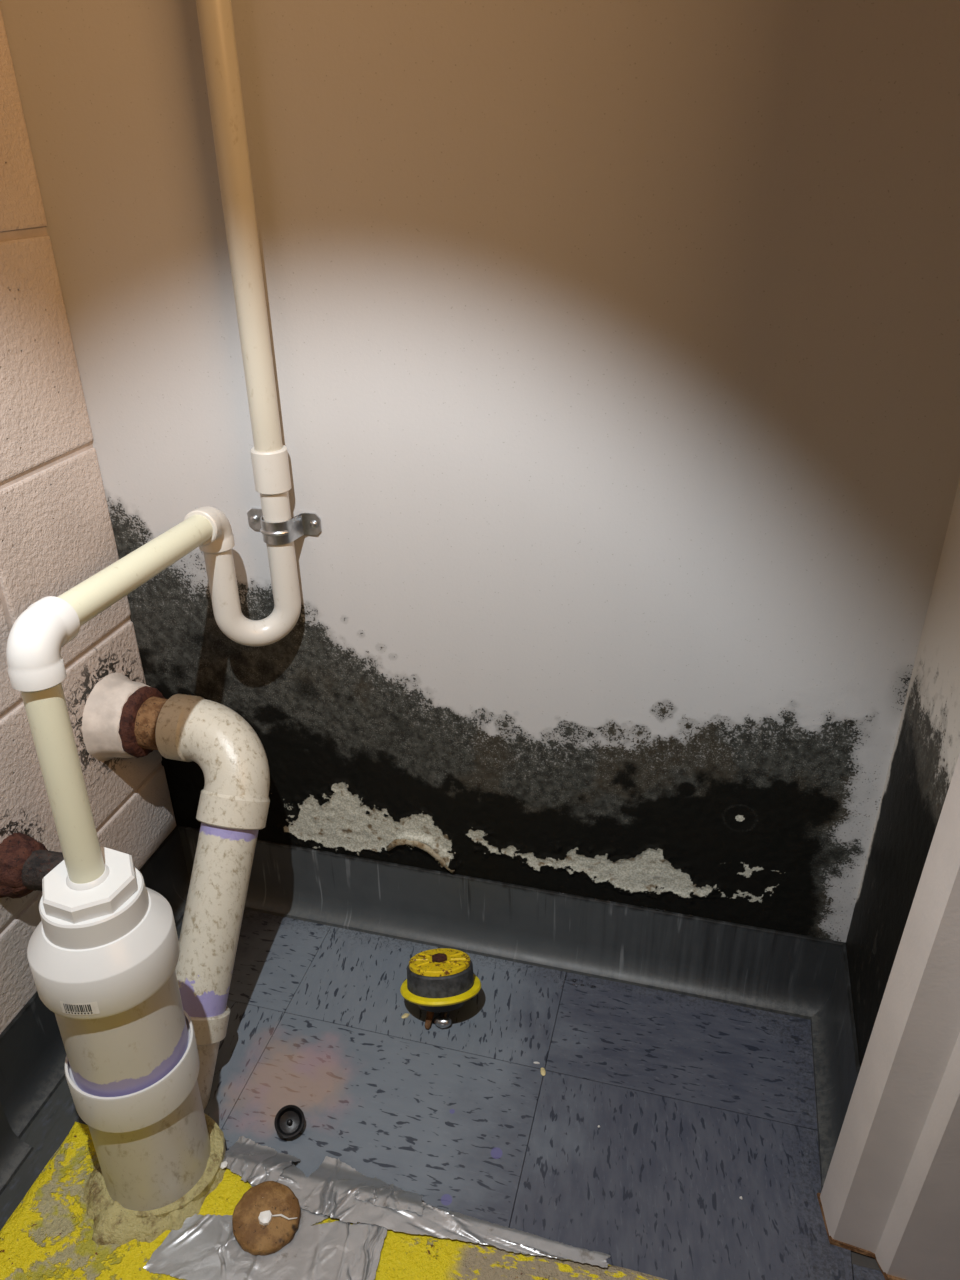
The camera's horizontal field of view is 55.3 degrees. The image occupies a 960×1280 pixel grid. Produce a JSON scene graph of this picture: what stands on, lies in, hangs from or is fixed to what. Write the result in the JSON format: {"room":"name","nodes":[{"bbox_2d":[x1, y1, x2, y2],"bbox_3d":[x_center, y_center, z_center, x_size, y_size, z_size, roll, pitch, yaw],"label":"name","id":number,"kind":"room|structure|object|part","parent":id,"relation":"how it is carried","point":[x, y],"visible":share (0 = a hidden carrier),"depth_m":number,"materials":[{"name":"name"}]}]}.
{"room":"utility area","nodes":[
{"label":"utility area","id":0,"kind":"room"},
{"bbox_2d":[0,6,175,1033],"bbox_3d":[-0.770,-0.222,-0.357,0.120,2.500,2.400,7,29,13],"label":"wall","id":1,"kind":"structure","parent":0,"point":[56,530],"depth_m":0.90,"materials":[{"name":"beige brick"}]},
{"bbox_2d":[0,832,63,898],"bbox_3d":[-0.418,0.225,0.889,0.095,0.062,0.061,7,29,13],"label":"pipe stub","id":2,"kind":"object","parent":1,"relation":"attached to","point":[25,861],"visible":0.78,"depth_m":0.88,"materials":[{"name":"metal"}]},
{"bbox_2d":[0,826,189,1194],"bbox_3d":[-0.665,0.819,0.235,0.043,0.104,2.300,7,29,13],"label":"baseboard","id":3,"kind":"structure","parent":1,"relation":"attached to","point":[33,1054],"depth_m":0.96,"materials":[{"name":"grey rubber"}]},
{"bbox_2d":[0,909,884,1279],"bbox_3d":[0.463,1.044,-0.039,2.600,0.060,2.600,7,29,13],"label":"floor","id":4,"kind":"structure","parent":0,"point":[698,1105],"depth_m":0.95,"materials":[{"name":"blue tile"}]},
{"bbox_2d":[82,672,269,1109],"bbox_3d":[-0.343,0.276,0.992,0.206,0.403,0.307,7,29,13],"label":"pipe","id":5,"kind":"object","parent":4,"relation":"on","point":[123,717],"visible":0.95,"depth_m":0.96,"materials":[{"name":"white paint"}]},
{"bbox_2d":[189,1005,229,1045],"bbox_3d":[-0.301,0.401,0.966,0.071,0.061,0.072,7,29,13],"label":"socket","id":6,"kind":"object","parent":5,"relation":"attached to","point":[210,1022],"depth_m":0.94,"materials":[{"name":"beige plastic"}]},
{"bbox_2d":[223,1136,300,1184],"bbox_3d":[-0.218,0.504,0.888,0.070,0.025,0.050,12,31,22],"label":"tape strip","id":7,"kind":"object","parent":4,"relation":"on","point":[249,1160],"visible":1,"depth_m":0.88,"materials":[{"name":"silver metal"}]},
{"bbox_2d":[220,1161,227,1168],"bbox_3d":[-0.244,0.499,0.873,0.007,0.002,0.007,-13,30,-21],"label":"chip","id":8,"kind":"object","parent":7,"relation":"on","point":[223,1164],"visible":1,"depth_m":0.87,"materials":[{"name":"white paint"}]},
{"bbox_2d":[274,1105,304,1137],"bbox_3d":[-0.192,0.487,0.925,0.029,0.023,0.029,7,29,13],"label":"cap","id":9,"kind":"object","parent":4,"relation":"on","point":[289,1121],"visible":1,"depth_m":0.93,"materials":[{"name":"black rubber"}]},
{"bbox_2d":[0,1122,666,1279],"bbox_3d":[-0.180,0.628,0.666,0.590,0.021,0.455,7,29,13],"label":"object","id":10,"kind":"structure","parent":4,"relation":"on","point":[48,1236],"depth_m":0.81,"materials":[{"name":"yellow paint"}]},
{"bbox_2d":[143,1214,246,1279],"bbox_3d":[-0.238,0.536,0.813,0.097,0.004,0.068,7,29,13],"label":"tape strip","id":11,"kind":"object","parent":10,"relation":"on","point":[180,1255],"visible":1,"depth_m":0.81,"materials":[{"name":"silver metal"}]},
{"bbox_2d":[194,1181,349,1279],"bbox_3d":[-0.186,0.529,0.812,0.136,0.020,0.105,0,28,1],"label":"tape strip","id":12,"kind":"object","parent":10,"relation":"on","point":[310,1254],"depth_m":0.81,"materials":[{"name":"silver metal"}]},
{"bbox_3d":[-0.192,0.521,0.827,0.060,0.020,0.059,7,29,13],"label":"rusty cap","id":13,"kind":"part","parent":12,"relation":"part of","materials":[{"name":"brown metal"}]},
{"bbox_2d":[250,1163,329,1227],"bbox_3d":[-0.182,0.522,0.858,0.048,0.022,0.093,-20,34,-32],"label":"tape strip","id":14,"kind":"object","parent":10,"relation":"on","point":[291,1176],"visible":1,"depth_m":0.86,"materials":[{"name":"silver metal"}]},
{"bbox_2d":[297,1156,396,1223],"bbox_3d":[-0.124,0.517,0.861,0.087,0.025,0.065,7,29,13],"label":"tape strip","id":15,"kind":"object","parent":10,"relation":"on","point":[329,1190],"visible":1,"depth_m":0.85,"materials":[{"name":"silver metal"}]},
{"bbox_2d":[329,1223,386,1279],"bbox_3d":[-0.109,0.542,0.796,0.042,0.004,0.079,4,29,8],"label":"tape strip","id":16,"kind":"object","parent":10,"relation":"on","point":[359,1246],"visible":1,"depth_m":0.81,"materials":[{"name":"silver metal"}]},
{"bbox_2d":[342,1190,609,1267],"bbox_3d":[-0.005,0.531,0.817,0.239,0.007,0.038,7,29,13],"label":"tape strip","id":17,"kind":"object","parent":10,"relation":"on","point":[433,1221],"visible":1,"depth_m":0.82,"materials":[{"name":"silver metal"}]},
{"bbox_2d":[354,1177,423,1214],"bbox_3d":[-0.080,0.518,0.855,0.066,0.022,0.036,7,29,13],"label":"tape strip","id":18,"kind":"object","parent":4,"relation":"on","point":[384,1196],"visible":1,"depth_m":0.85,"materials":[{"name":"silver metal"}]},
{"bbox_2d":[400,948,480,1029],"bbox_3d":[-0.044,0.391,1.043,0.091,0.078,0.086,7,29,13],"label":"plug","id":19,"kind":"object","parent":4,"relation":"on","point":[441,980],"visible":1,"depth_m":1.02,"materials":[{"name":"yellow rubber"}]},
{"bbox_3d":[-0.056,0.423,1.041,0.009,0.022,0.032,8,30,16],"label":"valve stem","id":20,"kind":"part","parent":19,"relation":"part of","materials":[{"name":"brown metal"}]},
{"bbox_3d":[-0.046,0.366,1.042,0.070,0.035,0.065,7,29,13],"label":"plate","id":21,"kind":"part","parent":19,"relation":"part of","materials":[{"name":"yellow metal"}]},
{"bbox_2d":[540,1068,545,1075],"bbox_3d":[0.068,0.463,0.985,0.005,0.002,0.010,-3,28,-4],"label":"chip","id":22,"kind":"object","parent":4,"relation":"on","point":[542,1071],"visible":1,"depth_m":0.98,"materials":[{"name":"beige paint"}]},
{"bbox_2d":[543,975,595,987],"bbox_3d":[0.106,0.407,1.089,0.063,0.003,0.020,7,29,13],"label":"beads","id":23,"kind":"object","parent":4,"relation":"on","point":[566,977],"visible":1,"depth_m":1.09},
{"bbox_2d":[547,992,621,1009],"bbox_3d":[0.120,0.420,1.065,0.088,0.002,0.008,7,29,13],"label":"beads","id":24,"kind":"object","parent":4,"relation":"on","point":[597,1006],"visible":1,"depth_m":1.06},
{"bbox_2d":[0,0,959,942],"bbox_3d":[-0.013,-0.722,0.553,0.826,2.500,0.008,7,29,13],"label":"wall","id":25,"kind":"structure","parent":0,"point":[615,344],"depth_m":0.82,"materials":[{"name":"paint"}]},
{"bbox_2d":[6,0,300,1244],"bbox_3d":[-0.294,-0.651,0.415,0.128,2.486,0.440,4,29,10],"label":"drain line","id":26,"kind":"object","parent":25,"relation":"attached to","point":[103,951],"visible":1,"depth_m":0.76,"materials":[{"name":"white plastic"}]},
{"bbox_2d":[247,508,320,544],"bbox_3d":[-0.205,-0.113,0.921,0.080,0.023,0.037,7,29,13],"label":"strap","id":27,"kind":"object","parent":25,"relation":"attached to","point":[279,533],"visible":0.98,"depth_m":0.92,"materials":[{"name":"metal"}]},
{"bbox_2d":[177,825,844,1019],"bbox_3d":[0.001,0.337,1.114,0.822,0.104,0.022,7,29,13],"label":"baseboard","id":28,"kind":"structure","parent":25,"relation":"attached to","point":[791,974],"depth_m":1.10,"materials":[{"name":"grey rubber"}]},
{"bbox_2d":[557,892,693,916],"bbox_3d":[0.167,0.305,1.058,0.157,0.002,0.003,7,29,13],"label":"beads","id":29,"kind":"object","parent":28,"relation":"on","point":[557,892],"visible":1,"depth_m":1.05},
{"bbox_2d":[846,479,959,1067],"bbox_3d":[0.356,-0.620,0.355,0.001,2.500,0.250,7,29,13],"label":"wall","id":30,"kind":"structure","parent":0,"point":[926,750],"depth_m":0.80,"materials":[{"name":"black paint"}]},
{"bbox_2d":[810,943,859,1191],"bbox_3d":[0.362,0.428,0.936,0.022,0.104,0.226,7,29,13],"label":"baseboard","id":31,"kind":"structure","parent":30,"relation":"attached to","point":[836,1065],"depth_m":0.95,"materials":[{"name":"grey rubber"}]},
{"bbox_3d":[1.164,-0.491,0.096,1.645,2.500,0.158,7,29,13],"label":"wall","id":32,"kind":"structure","parent":0,"visible":0},
{"bbox_2d":[817,754,959,1279],"bbox_3d":[0.385,-0.551,0.226,0.185,2.500,0.066,7,29,13],"label":"trim","id":33,"kind":"structure","parent":32,"relation":"attached to","point":[890,1194],"depth_m":0.73,"materials":[{"name":"paint"}]}
]}

